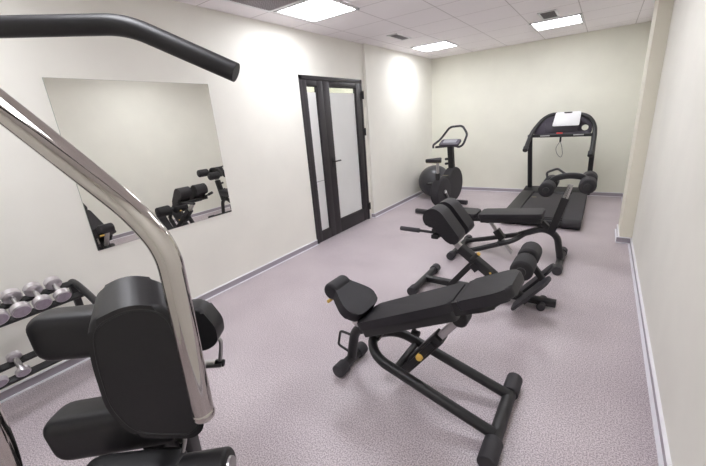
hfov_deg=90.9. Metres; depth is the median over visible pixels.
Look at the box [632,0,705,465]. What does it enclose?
wall
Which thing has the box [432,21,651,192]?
wall
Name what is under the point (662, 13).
wall pillar
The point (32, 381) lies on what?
baseboard
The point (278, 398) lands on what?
floor
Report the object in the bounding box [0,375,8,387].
dumbbell
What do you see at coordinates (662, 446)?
baseboard
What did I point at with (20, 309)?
dumbbell
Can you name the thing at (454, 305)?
bench
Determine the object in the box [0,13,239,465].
machine
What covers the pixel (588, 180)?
bench
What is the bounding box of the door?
[298,75,370,243]
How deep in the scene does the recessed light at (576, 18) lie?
4.70 m
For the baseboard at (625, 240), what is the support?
attached to the wall at (669, 234)
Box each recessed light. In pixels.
[273,0,359,22]
[410,40,458,51]
[529,13,584,30]
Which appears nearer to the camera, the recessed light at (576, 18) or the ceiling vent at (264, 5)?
the ceiling vent at (264, 5)
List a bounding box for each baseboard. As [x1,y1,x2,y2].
[0,240,318,403]
[375,191,423,216]
[461,186,622,196]
[615,224,618,241]
[616,236,629,243]
[628,238,671,465]
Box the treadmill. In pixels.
[507,112,596,229]
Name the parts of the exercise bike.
seat post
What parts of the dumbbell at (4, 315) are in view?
plate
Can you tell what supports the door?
in the wall at (45, 231)
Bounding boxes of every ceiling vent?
[223,0,304,11]
[386,33,410,40]
[537,9,559,19]
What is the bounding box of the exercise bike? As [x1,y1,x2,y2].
[415,125,467,213]
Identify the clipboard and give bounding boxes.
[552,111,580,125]
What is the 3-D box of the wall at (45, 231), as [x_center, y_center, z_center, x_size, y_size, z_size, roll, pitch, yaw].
[-0.905,-0.951,4.014,0.165,2.635,8.928,8,22,34]
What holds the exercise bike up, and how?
on the floor
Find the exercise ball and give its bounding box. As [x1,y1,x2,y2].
[419,165,445,195]
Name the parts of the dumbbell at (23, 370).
plate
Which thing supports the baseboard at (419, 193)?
attached to the wall at (45, 231)
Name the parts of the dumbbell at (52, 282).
plate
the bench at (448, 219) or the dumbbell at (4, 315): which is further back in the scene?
the bench at (448, 219)
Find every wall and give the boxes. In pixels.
[0,0,431,390]
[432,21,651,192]
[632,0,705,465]
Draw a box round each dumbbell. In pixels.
[0,288,31,317]
[0,301,9,324]
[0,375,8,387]
[6,351,31,376]
[22,282,52,309]
[43,276,71,301]
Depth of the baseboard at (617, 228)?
4.25 m
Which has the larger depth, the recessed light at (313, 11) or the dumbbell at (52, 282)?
the recessed light at (313, 11)
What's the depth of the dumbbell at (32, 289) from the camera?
2.15 m
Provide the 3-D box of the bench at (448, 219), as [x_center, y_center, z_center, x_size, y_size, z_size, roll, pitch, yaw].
[1.090,0.153,3.034,1.251,0.834,0.624,8,22,34]
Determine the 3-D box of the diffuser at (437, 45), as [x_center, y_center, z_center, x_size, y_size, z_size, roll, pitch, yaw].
[1.344,-3.059,5.707,0.540,0.008,0.540,8,22,34]
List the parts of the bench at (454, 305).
carry handle, arm, pin knob, frame, strut rod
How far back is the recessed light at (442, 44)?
5.67 m
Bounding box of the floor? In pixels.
[0,190,658,465]
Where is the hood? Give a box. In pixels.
[524,186,581,193]
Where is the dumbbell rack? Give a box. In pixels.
[0,279,95,389]
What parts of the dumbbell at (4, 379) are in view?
plate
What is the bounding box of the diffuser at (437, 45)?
[415,42,454,50]
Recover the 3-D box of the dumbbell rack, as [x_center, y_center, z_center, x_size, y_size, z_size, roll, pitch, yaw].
[-2.110,0.876,1.820,0.631,0.683,1.460,8,22,34]
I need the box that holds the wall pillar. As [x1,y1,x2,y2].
[618,0,673,237]
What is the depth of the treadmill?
5.54 m
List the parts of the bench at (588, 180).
rail, rail, arched leg, leg hold post, roller arm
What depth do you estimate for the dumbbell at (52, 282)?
2.23 m
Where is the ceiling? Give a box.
[173,0,654,58]
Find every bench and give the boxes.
[324,269,524,465]
[400,197,556,310]
[446,168,597,275]
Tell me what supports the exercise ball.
on the floor
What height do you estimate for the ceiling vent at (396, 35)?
0.010 m
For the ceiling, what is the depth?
4.22 m
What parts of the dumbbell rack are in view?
shelf rail, shelf rail, shelf rail, shelf rail, frame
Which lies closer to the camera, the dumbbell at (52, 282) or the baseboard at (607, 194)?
the dumbbell at (52, 282)
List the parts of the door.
frosted pane, frosted pane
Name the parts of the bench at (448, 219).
handle, foot plate, foot plate, roller arm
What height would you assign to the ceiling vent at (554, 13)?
0.010 m
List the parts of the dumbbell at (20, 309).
plate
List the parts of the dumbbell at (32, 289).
plate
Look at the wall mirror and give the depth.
2.84 m
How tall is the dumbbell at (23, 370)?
0.138 m
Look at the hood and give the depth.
5.97 m
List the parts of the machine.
chrome arm, chrome arm, seat post, post, lever plate, lever knob, release lever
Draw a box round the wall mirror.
[42,77,231,250]
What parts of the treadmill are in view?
rail, rail, handrail, display panel, rail, rail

